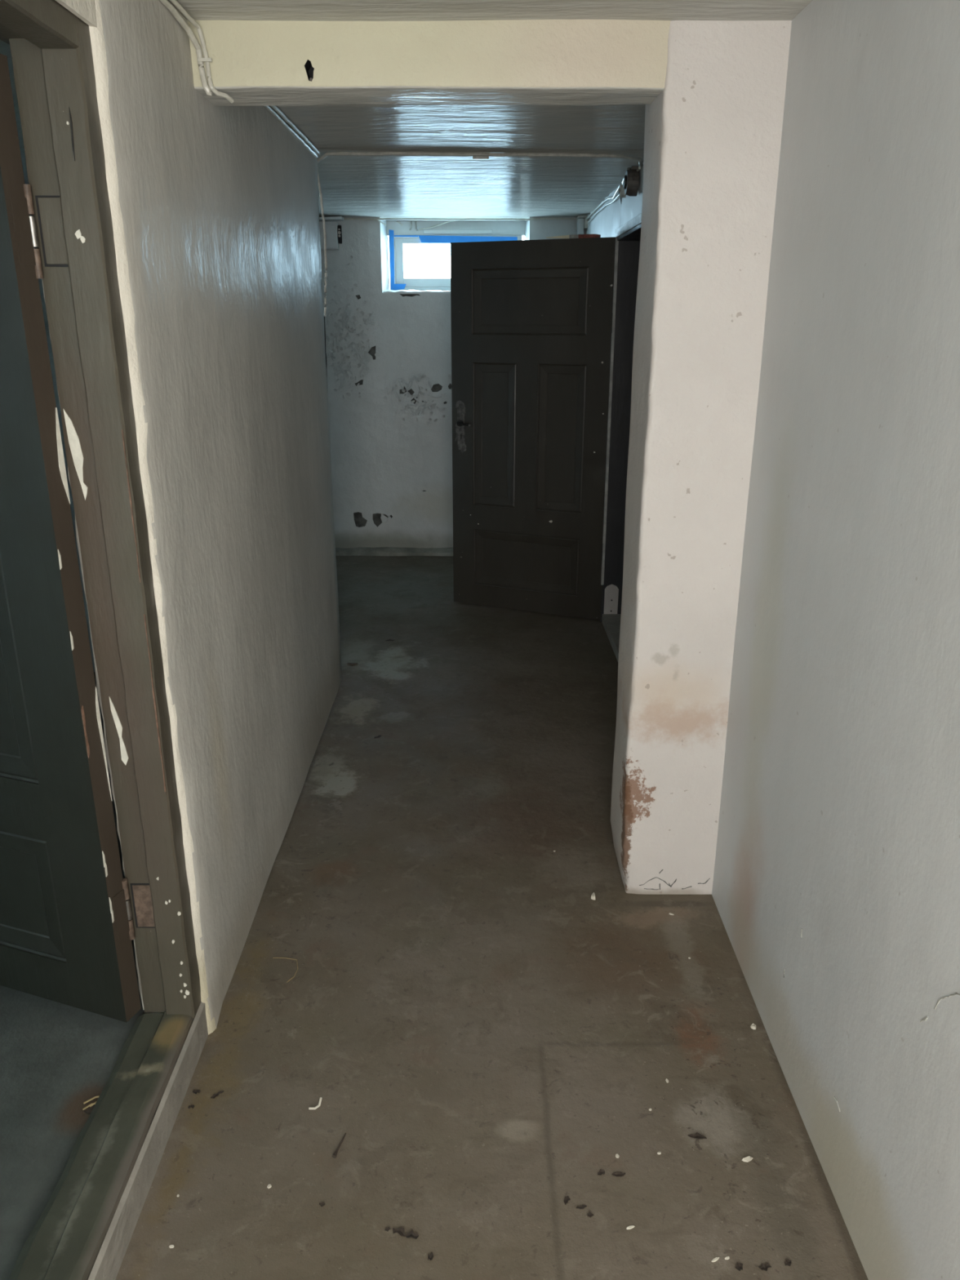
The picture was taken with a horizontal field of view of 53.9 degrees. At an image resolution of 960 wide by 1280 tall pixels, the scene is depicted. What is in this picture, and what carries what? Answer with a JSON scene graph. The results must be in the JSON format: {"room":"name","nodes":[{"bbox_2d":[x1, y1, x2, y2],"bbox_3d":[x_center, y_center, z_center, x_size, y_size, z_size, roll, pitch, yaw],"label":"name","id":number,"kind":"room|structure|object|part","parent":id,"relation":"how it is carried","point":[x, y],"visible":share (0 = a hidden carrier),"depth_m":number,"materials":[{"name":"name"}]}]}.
{"room":"underground chamber","nodes":[
{"label":"underground chamber","id":0,"kind":"room"},
{"bbox_2d":[19,148,95,671],"bbox_3d":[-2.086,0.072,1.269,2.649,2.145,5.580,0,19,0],"label":"door frame","id":1,"kind":"structure","parent":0,"point":[22,150],"depth_m":3.81,"materials":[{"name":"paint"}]},
{"bbox_2d":[0,671,144,1279],"bbox_3d":[-2.084,1.069,1.609,2.651,0.101,5.456,0,19,0],"label":"floor","id":2,"kind":"structure","parent":0,"point":[55,1057],"depth_m":1.92,"materials":[{"name":"concrete"}]},
{"bbox_2d":[82,1102,95,1110],"bbox_3d":[-0.770,0.921,1.871,0.031,0.006,0.006,-11,22,-29],"label":"straw","id":3,"kind":"object","parent":2,"relation":"on","point":[91,1104],"visible":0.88,"depth_m":1.87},
{"bbox_2d":[84,1104,94,1114],"bbox_3d":[-0.760,0.925,1.863,0.038,0.005,0.026,4,19,11],"label":"dry leaf","id":4,"kind":"object","parent":2,"relation":"on","point":[89,1111],"visible":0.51,"depth_m":1.86,"materials":[{"name":"brown plant"}]},
{"bbox_2d":[83,1095,99,1103],"bbox_3d":[-0.769,0.915,1.887,0.043,0.006,0.006,-10,21,-27],"label":"straw","id":5,"kind":"object","parent":2,"relation":"on","point":[97,1096],"visible":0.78,"depth_m":1.88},
{"bbox_2d":[32,0,342,1035],"bbox_3d":[-0.686,-0.477,2.882,0.160,2.145,2.265,0,19,0],"label":"wall","id":6,"kind":"structure","parent":0,"point":[215,210],"depth_m":2.26,"materials":[{"name":"beige paint"}]},
{"bbox_2d":[159,0,212,95],"bbox_3d":[-0.610,-0.917,1.075,0.037,0.136,2.006,0,19,1],"label":"cable","id":7,"kind":"object","parent":6,"relation":"attached to","point":[166,3],"visible":1,"depth_m":1.98,"materials":[{"name":"white plastic"}]},
{"bbox_2d":[264,106,318,158],"bbox_3d":[-0.615,-1.589,2.869,0.016,0.016,1.480,0,19,0],"label":"cable","id":8,"kind":"object","parent":6,"relation":"attached to","point":[269,108],"visible":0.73,"depth_m":3.06,"materials":[{"name":"white plastic"}]},
{"bbox_2d":[317,167,327,315],"bbox_3d":[-0.621,-1.571,3.726,0.031,0.558,0.014,-12,22,-32],"label":"cable","id":9,"kind":"object","parent":6,"relation":"attached to","point":[318,180],"visible":0.9,"depth_m":3.73,"materials":[{"name":"white plastic"}]},
{"bbox_2d":[324,316,328,393],"bbox_3d":[-0.630,-1.154,3.858,0.009,0.316,0.008,-8,20,-21],"label":"cable","id":10,"kind":"object","parent":6,"relation":"attached to","point":[324,317],"visible":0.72,"depth_m":3.84,"materials":[{"name":"white plastic"}]},
{"bbox_2d":[0,0,813,221],"bbox_3d":[-0.698,-1.405,2.141,5.425,0.097,8.835,0,19,0],"label":"ceiling","id":11,"kind":"structure","parent":0,"point":[384,186],"depth_m":3.25,"materials":[{"name":"white paint"}]},
{"bbox_2d":[271,106,320,155],"bbox_3d":[-0.602,-1.592,2.859,0.017,0.015,1.465,0,19,0],"label":"cable","id":12,"kind":"object","parent":11,"relation":"attached to","point":[276,108],"visible":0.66,"depth_m":3.06,"materials":[{"name":"white plastic"}]},
{"bbox_2d":[319,216,344,221],"bbox_3d":[-0.965,-2.594,5.822,0.240,0.019,0.108,0,19,0],"label":"duct","id":13,"kind":"object","parent":11,"relation":"attached to","point":[332,218],"visible":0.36,"depth_m":5.77,"materials":[{"name":"grey metal"}]},
{"bbox_2d":[187,19,671,106],"bbox_3d":[-0.117,-1.277,2.096,1.042,0.135,0.168,0,19,0],"label":"beam","id":14,"kind":"structure","parent":11,"relation":"attached to","point":[513,62],"depth_m":2.02,"materials":[{"name":"beige paint"}]},
{"bbox_2d":[169,0,234,102],"bbox_3d":[-0.572,-0.919,1.088,0.066,0.148,2.033,0,19,0],"label":"cable","id":15,"kind":"object","parent":14,"relation":"attached to","point":[181,9],"visible":1,"depth_m":2.00,"materials":[{"name":"white plastic"}]},
{"bbox_2d":[197,57,212,62],"bbox_3d":[-0.585,-1.234,2.010,0.029,0.007,0.008,0,19,0],"label":"clip","id":16,"kind":"object","parent":14,"relation":"attached to","point":[201,60],"visible":1,"depth_m":2.01,"materials":[{"name":"white plastic"}]},
{"bbox_2d":[418,220,456,230],"bbox_3d":[-0.273,-2.662,6.062,0.251,0.056,0.026,5,19,14],"label":"cable","id":17,"kind":"object","parent":11,"relation":"attached to","point":[448,220],"visible":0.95,"depth_m":6.07,"materials":[{"name":"white plastic"}]},
{"bbox_2d":[378,217,576,220],"bbox_3d":[-0.004,-2.619,5.883,1.249,0.017,0.052,0,19,0],"label":"cable","id":18,"kind":"object","parent":11,"relation":"attached to","point":[542,218],"visible":0.98,"depth_m":5.89,"materials":[{"name":"white plastic"}]},
{"bbox_2d":[316,151,643,166],"bbox_3d":[0.023,-1.849,3.634,1.304,0.037,0.178,-3,19,-8],"label":"cable","id":19,"kind":"object","parent":11,"relation":"attached to","point":[327,153],"visible":0.96,"depth_m":3.58,"materials":[{"name":"white plastic"}]},
{"bbox_2d":[472,155,488,159],"bbox_3d":[0.003,-1.866,3.657,0.062,0.012,0.020,0,19,0],"label":"clip","id":20,"kind":"object","parent":11,"relation":"attached to","point":[474,157],"visible":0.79,"depth_m":3.65,"materials":[{"name":"white plastic"}]},
{"bbox_2d":[320,217,586,548],"bbox_3d":[-0.899,-1.692,6.447,3.162,2.145,0.499,0,19,0],"label":"wall","id":21,"kind":"structure","parent":0,"point":[388,355],"depth_m":6.23,"materials":[{"name":"white paint"}]},
{"bbox_2d":[319,221,342,249],"bbox_3d":[-0.975,-2.523,5.897,0.221,0.161,0.059,0,19,0],"label":"box","id":22,"kind":"object","parent":21,"relation":"attached to","point":[333,231],"visible":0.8,"depth_m":5.87,"materials":[{"name":"grey paint"}]},
{"bbox_3d":[-0.987,-2.506,5.875,0.189,0.135,0.007,0,19,0],"label":"door","id":23,"kind":"part","parent":22,"relation":"part of","materials":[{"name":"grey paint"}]},
{"bbox_2d":[343,217,386,226],"bbox_3d":[-0.755,-2.602,5.877,0.348,0.044,0.052,-3,19,-8],"label":"cable","id":24,"kind":"object","parent":21,"relation":"attached to","point":[363,219],"visible":0.91,"depth_m":5.87,"materials":[{"name":"white plastic"}]},
{"bbox_2d":[335,546,453,555],"bbox_3d":[-0.876,-0.614,6.533,3.054,0.049,0.086,0,19,0],"label":"baseboard","id":25,"kind":"structure","parent":21,"relation":"attached to","point":[360,551],"depth_m":6.52,"materials":[{"name":"paint"}]},
{"bbox_2d":[382,220,524,294],"bbox_3d":[-0.157,-2.464,6.095,0.921,0.456,0.294,0,19,0],"label":"window","id":26,"kind":"structure","parent":21,"relation":"in","point":[398,235],"depth_m":6.12,"materials":[{"name":"white paint"}]},
{"bbox_3d":[-0.157,-2.264,6.150,0.921,0.041,0.270,0,19,0],"label":"sill","id":27,"kind":"part","parent":26,"relation":"part of","materials":[{"name":"white paint"}]},
{"bbox_2d":[115,555,868,1279],"bbox_3d":[-0.775,0.588,3.221,3.410,0.095,8.076,0,19,0],"label":"floor","id":28,"kind":"structure","parent":0,"point":[485,1035],"depth_m":2.17,"materials":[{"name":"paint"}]},
{"bbox_2d":[88,1001,208,1279],"bbox_3d":[-0.624,1.028,1.647,0.007,0.093,1.059,0,19,0],"label":"riser","id":29,"kind":"structure","parent":28,"relation":"on","point":[110,1256],"depth_m":1.78,"materials":[{"name":"grey concrete"}]},
{"bbox_2d":[192,1089,200,1093],"bbox_3d":[-0.600,0.955,1.997,0.016,0.003,0.012,9,21,24],"label":"dry leaf","id":30,"kind":"object","parent":28,"relation":"on","point":[194,1091],"visible":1,"depth_m":2.00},
{"bbox_2d":[210,1090,223,1098],"bbox_3d":[-0.554,0.957,1.991,0.010,0.003,0.029,16,25,40],"label":"dry leaf","id":31,"kind":"object","parent":28,"relation":"on","point":[214,1095],"visible":1,"depth_m":1.99,"materials":[{"name":"brown plant"}]},
{"bbox_2d":[272,957,297,982],"bbox_3d":[-0.480,0.824,2.384,0.052,0.003,0.110,-10,21,-28],"label":"thread","id":32,"kind":"object","parent":28,"relation":"on","point":[273,957],"visible":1,"depth_m":2.41,"materials":[{"name":"fabric"}]},
{"bbox_2d":[308,1097,322,1109],"bbox_3d":[-0.339,0.963,1.960,0.014,0.010,0.034,18,25,41],"label":"flake","id":33,"kind":"object","parent":28,"relation":"on","point":[321,1098],"visible":1,"depth_m":1.96,"materials":[{"name":"white paint"}]},
{"bbox_2d":[319,1201,324,1207],"bbox_3d":[-0.291,1.041,1.744,0.009,0.002,0.010,-17,25,-41],"label":"dry leaf","id":34,"kind":"object","parent":28,"relation":"on","point":[322,1203],"visible":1,"depth_m":1.74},
{"bbox_2d":[331,1133,346,1158],"bbox_3d":[-0.277,0.998,1.868,0.009,0.008,0.058,5,19,13],"label":"twig","id":35,"kind":"object","parent":28,"relation":"on","point":[334,1156],"visible":1,"depth_m":1.86,"materials":[{"name":"brown wood"}]},
{"bbox_2d":[346,662,357,665],"bbox_3d":[-0.601,0.114,4.454,0.050,0.011,0.016,2,19,5],"label":"twig","id":36,"kind":"object","parent":28,"relation":"on","point":[348,664],"visible":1,"depth_m":4.45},
{"bbox_2d":[392,1226,406,1236],"bbox_3d":[-0.144,1.059,1.690,0.026,0.004,0.017,0,19,0],"label":"dry leaf","id":37,"kind":"object","parent":28,"relation":"on","point":[400,1231],"visible":1,"depth_m":1.69,"materials":[{"name":"brown plant"}]},
{"bbox_2d":[405,1229,418,1239],"bbox_3d":[-0.122,1.061,1.684,0.024,0.003,0.017,14,23,36],"label":"dry leaf","id":38,"kind":"object","parent":28,"relation":"on","point":[411,1234],"visible":1,"depth_m":1.68,"materials":[{"name":"brown plant"}]},
{"bbox_2d":[427,1252,433,1260],"bbox_3d":[-0.086,1.074,1.647,0.010,0.003,0.015,0,19,0],"label":"dry leaf","id":39,"kind":"object","parent":28,"relation":"on","point":[430,1256],"visible":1,"depth_m":1.65,"materials":[{"name":"brown plant"}]},
{"bbox_2d":[564,1195,570,1204],"bbox_3d":[0.160,1.038,1.752,0.011,0.003,0.017,16,24,38],"label":"dry leaf","id":40,"kind":"object","parent":28,"relation":"on","point":[566,1197],"visible":1,"depth_m":1.75,"materials":[{"name":"brown plant"}]},
{"bbox_2d":[576,1204,586,1208],"bbox_3d":[0.187,1.043,1.738,0.020,0.002,0.008,0,19,0],"label":"dry leaf","id":41,"kind":"object","parent":28,"relation":"on","point":[582,1206],"visible":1,"depth_m":1.74,"materials":[{"name":"brown plant"}]},
{"bbox_2d":[586,1211,594,1217],"bbox_3d":[0.201,1.048,1.723,0.011,0.003,0.009,15,24,36],"label":"dry leaf","id":42,"kind":"object","parent":28,"relation":"on","point":[589,1214],"visible":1,"depth_m":1.72,"materials":[{"name":"brown plant"}]},
{"bbox_2d":[591,892,595,899],"bbox_3d":[0.319,0.722,2.667,0.013,0.013,0.022,0,19,0],"label":"flake","id":43,"kind":"object","parent":28,"relation":"on","point":[593,895],"visible":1,"depth_m":2.66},
{"bbox_2d":[597,1168,604,1175],"bbox_3d":[0.232,1.019,1.809,0.014,0.003,0.011,0,19,0],"label":"dry leaf","id":44,"kind":"object","parent":28,"relation":"on","point":[601,1171],"visible":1,"depth_m":1.81,"materials":[{"name":"brown plant"}]},
{"bbox_2d":[601,613,621,661],"bbox_3d":[0.793,0.031,4.668,0.274,0.062,0.881,0,19,0],"label":"threshold","id":45,"kind":"object","parent":28,"relation":"on","point":[611,622],"visible":0.24,"depth_m":4.85,"materials":[{"name":"white paint"}]},
{"bbox_2d":[611,1172,625,1177],"bbox_3d":[0.265,1.021,1.804,0.026,0.002,0.009,0,19,0],"label":"dry leaf","id":46,"kind":"object","parent":28,"relation":"on","point":[615,1174],"visible":1,"depth_m":1.80,"materials":[{"name":"brown plant"}]},
{"bbox_2d":[626,1225,635,1229],"bbox_3d":[0.271,1.056,1.700,0.017,0.002,0.006,-3,19,-7],"label":"flake","id":47,"kind":"object","parent":28,"relation":"on","point":[631,1226],"visible":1,"depth_m":1.70,"materials":[{"name":"white paint"}]},
{"bbox_2d":[688,1132,706,1138],"bbox_3d":[0.434,0.991,1.889,0.036,0.003,0.016,0,19,0],"label":"dry leaf","id":48,"kind":"object","parent":28,"relation":"on","point":[697,1135],"visible":1,"depth_m":1.89,"materials":[{"name":"brown plant"}]},
{"bbox_2d":[610,20,791,894],"bbox_3d":[0.531,-0.339,2.475,0.273,2.145,0.292,0,19,0],"label":"pillar","id":49,"kind":"structure","parent":28,"relation":"on","point":[713,135],"depth_m":2.29,"materials":[{"name":"white paint"}]},
{"bbox_2d":[711,1257,719,1262],"bbox_3d":[0.409,1.076,1.643,0.018,0.002,0.006,-8,20,-22],"label":"flake","id":50,"kind":"object","parent":28,"relation":"on","point":[716,1259],"visible":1,"depth_m":1.64,"materials":[{"name":"white paint"}]},
{"bbox_2d":[734,1262,742,1271],"bbox_3d":[0.446,1.080,1.629,0.013,0.003,0.015,6,20,16],"label":"dry leaf","id":51,"kind":"object","parent":28,"relation":"on","point":[739,1266],"visible":1,"depth_m":1.63,"materials":[{"name":"brown plant"}]},
{"bbox_2d":[742,1155,752,1162],"bbox_3d":[0.521,1.008,1.837,0.023,0.005,0.009,-9,21,-24],"label":"flake","id":52,"kind":"object","parent":28,"relation":"on","point":[747,1159],"visible":1,"depth_m":1.83,"materials":[{"name":"white paint"}]},
{"bbox_2d":[750,1023,755,1029],"bbox_3d":[0.631,0.890,2.178,0.013,0.010,0.011,0,19,0],"label":"flake","id":53,"kind":"object","parent":28,"relation":"on","point":[753,1026],"visible":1,"depth_m":2.18,"materials":[{"name":"white paint"}]},
{"bbox_2d":[758,1262,771,1271],"bbox_3d":[0.491,1.080,1.629,0.018,0.003,0.015,-13,23,-33],"label":"dry leaf","id":54,"kind":"object","parent":28,"relation":"on","point":[763,1267],"visible":1,"depth_m":1.63,"materials":[{"name":"brown plant"}]},
{"bbox_2d":[784,1259,791,1266],"bbox_3d":[0.534,1.078,1.635,0.014,0.003,0.012,0,19,0],"label":"dry leaf","id":55,"kind":"object","parent":28,"relation":"on","point":[787,1262],"visible":1,"depth_m":1.64,"materials":[{"name":"brown plant"}]},
{"bbox_2d":[585,0,959,1279],"bbox_3d":[0.746,-0.443,2.780,0.199,2.145,7.781,0,19,0],"label":"wall","id":56,"kind":"structure","parent":0,"point":[836,889],"depth_m":1.63,"materials":[{"name":"grey paint"}]},
{"bbox_2d":[450,236,615,620],"bbox_3d":[0.250,-1.063,4.945,0.884,1.904,0.098,8,20,23],"label":"door","id":57,"kind":"structure","parent":56,"relation":"in","point":[531,319],"depth_m":4.92,"materials":[{"name":"brown paint"}]},
{"bbox_3d":[-0.091,-1.155,5.048,0.089,0.036,0.051,8,20,23],"label":"handle","id":58,"kind":"part","parent":57,"relation":"part of","materials":[{"name":"metal"}]},
{"bbox_3d":[0.082,-1.089,5.045,0.246,0.751,0.029,8,20,23],"label":"panel","id":59,"kind":"part","parent":57,"relation":"part of","materials":[{"name":"brown paint"}]},
{"bbox_3d":[0.254,-0.431,5.187,0.614,0.314,0.029,8,20,23],"label":"panel","id":60,"kind":"part","parent":57,"relation":"part of","materials":[{"name":"brown paint"}]},
{"bbox_3d":[0.249,-1.702,4.757,0.625,0.318,0.029,8,20,23],"label":"panel","id":61,"kind":"part","parent":57,"relation":"part of","materials":[{"name":"brown paint"}]},
{"bbox_3d":[0.422,-1.040,4.901,0.259,0.751,0.029,8,20,23],"label":"panel","id":62,"kind":"part","parent":57,"relation":"part of","materials":[{"name":"brown paint"}]},
{"bbox_2d":[546,234,600,238],"bbox_3d":[0.449,-1.953,4.579,0.273,0.017,0.031,8,20,23],"label":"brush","id":63,"kind":"object","parent":57,"relation":"on","point":[572,236],"visible":1,"depth_m":4.55,"materials":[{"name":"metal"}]},
{"bbox_3d":[0.381,-1.963,4.608,0.124,0.017,0.022,8,20,23],"label":"handle","id":64,"kind":"part","parent":63,"relation":"part of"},
{"bbox_2d":[575,215,586,234],"bbox_3d":[0.623,-2.555,5.827,0.056,0.103,0.124,0,19,0],"label":"box","id":65,"kind":"object","parent":56,"relation":"attached to","point":[580,219],"visible":0.81,"depth_m":5.80,"materials":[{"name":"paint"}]},
{"bbox_3d":[0.623,-2.598,5.812,0.056,0.012,0.124,0,19,0],"label":"box lid","id":66,"kind":"part","parent":65,"relation":"part of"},
{"bbox_2d":[583,217,587,229],"bbox_3d":[0.649,-2.553,5.795,0.019,0.057,0.093,0,19,0],"label":"box","id":67,"kind":"object","parent":56,"relation":"attached to","point":[585,225],"visible":0.77,"depth_m":5.76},
{"bbox_2d":[586,194,618,223],"bbox_3d":[0.649,-2.290,5.033,0.010,0.025,1.395,0,19,0],"label":"cable","id":68,"kind":"object","parent":56,"relation":"attached to","point":[615,198],"visible":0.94,"depth_m":5.00,"materials":[{"name":"white plastic"}]},
{"bbox_2d":[586,166,640,221],"bbox_3d":[0.648,-2.243,4.820,0.015,0.041,2.078,0,19,0],"label":"cable","id":69,"kind":"object","parent":56,"relation":"attached to","point":[639,167],"visible":0.69,"depth_m":4.81,"materials":[{"name":"white plastic"}]},
{"bbox_2d":[600,213,641,622],"bbox_3d":[0.731,-0.876,4.360,0.181,1.947,0.946,0,19,0],"label":"door frame","id":70,"kind":"structure","parent":56,"relation":"attached to","point":[628,236],"depth_m":4.73,"materials":[{"name":"brown paint"}]},
{"bbox_3d":[0.649,-1.103,4.759,0.014,1.700,0.043,0,19,0],"label":"casing","id":71,"kind":"part","parent":70,"relation":"part of","materials":[{"name":"grey paint"}]},
{"bbox_3d":[0.649,-1.780,4.052,0.014,0.036,0.946,0,19,0],"label":"casing","id":72,"kind":"part","parent":70,"relation":"part of","materials":[{"name":"grey paint"}]},
{"bbox_2d":[617,178,626,197],"bbox_3d":[0.636,-1.991,4.144,0.035,0.074,0.264,0,19,0],"label":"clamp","id":73,"kind":"object","parent":56,"relation":"attached to","point":[621,191],"visible":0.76,"depth_m":4.22,"materials":[{"name":"metal"}]},
{"bbox_2d":[622,165,639,195],"bbox_3d":[0.627,-1.909,3.941,0.055,0.109,0.118,0,19,0],"label":"junction box","id":74,"kind":"object","parent":56,"relation":"attached to","point":[631,179],"visible":0.96,"depth_m":3.90,"materials":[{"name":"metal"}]},
{"bbox_3d":[-0.693,0.344,0.472,0.133,2.145,2.841,0,19,0],"label":"wall","id":75,"kind":"structure","parent":0,"visible":0},
{"bbox_2d":[0,53,141,1022],"bbox_3d":[-1.166,-0.096,1.903,0.886,1.826,0.046,7,20,19],"label":"door","id":76,"kind":"structure","parent":75,"relation":"in","point":[64,938],"depth_m":1.83,"materials":[{"name":"green paint"}]},
{"bbox_3d":[-1.002,-0.070,1.846,0.259,0.720,0.033,7,20,19],"label":"panel","id":77,"kind":"part","parent":76,"relation":"part of","materials":[{"name":"green paint"}]},
{"bbox_3d":[-1.174,0.517,2.113,0.614,0.301,0.033,7,20,19],"label":"panel","id":78,"kind":"part","parent":76,"relation":"part of","materials":[{"name":"green paint"}]},
{"bbox_2d":[55,0,97,27],"bbox_3d":[-0.622,-0.889,0.999,0.008,0.152,1.070,0,19,0],"label":"plaster edge","id":79,"kind":"structure","parent":75,"relation":"attached to","point":[85,10],"depth_m":1.48,"materials":[{"name":"white paint"}]},
{"bbox_2d":[0,0,200,1279],"bbox_3d":[-0.694,0.124,1.339,0.135,2.002,1.059,0,19,0],"label":"door frame","id":80,"kind":"structure","parent":75,"relation":"attached to","point":[66,193],"depth_m":1.70,"materials":[{"name":"green paint"}]}
]}

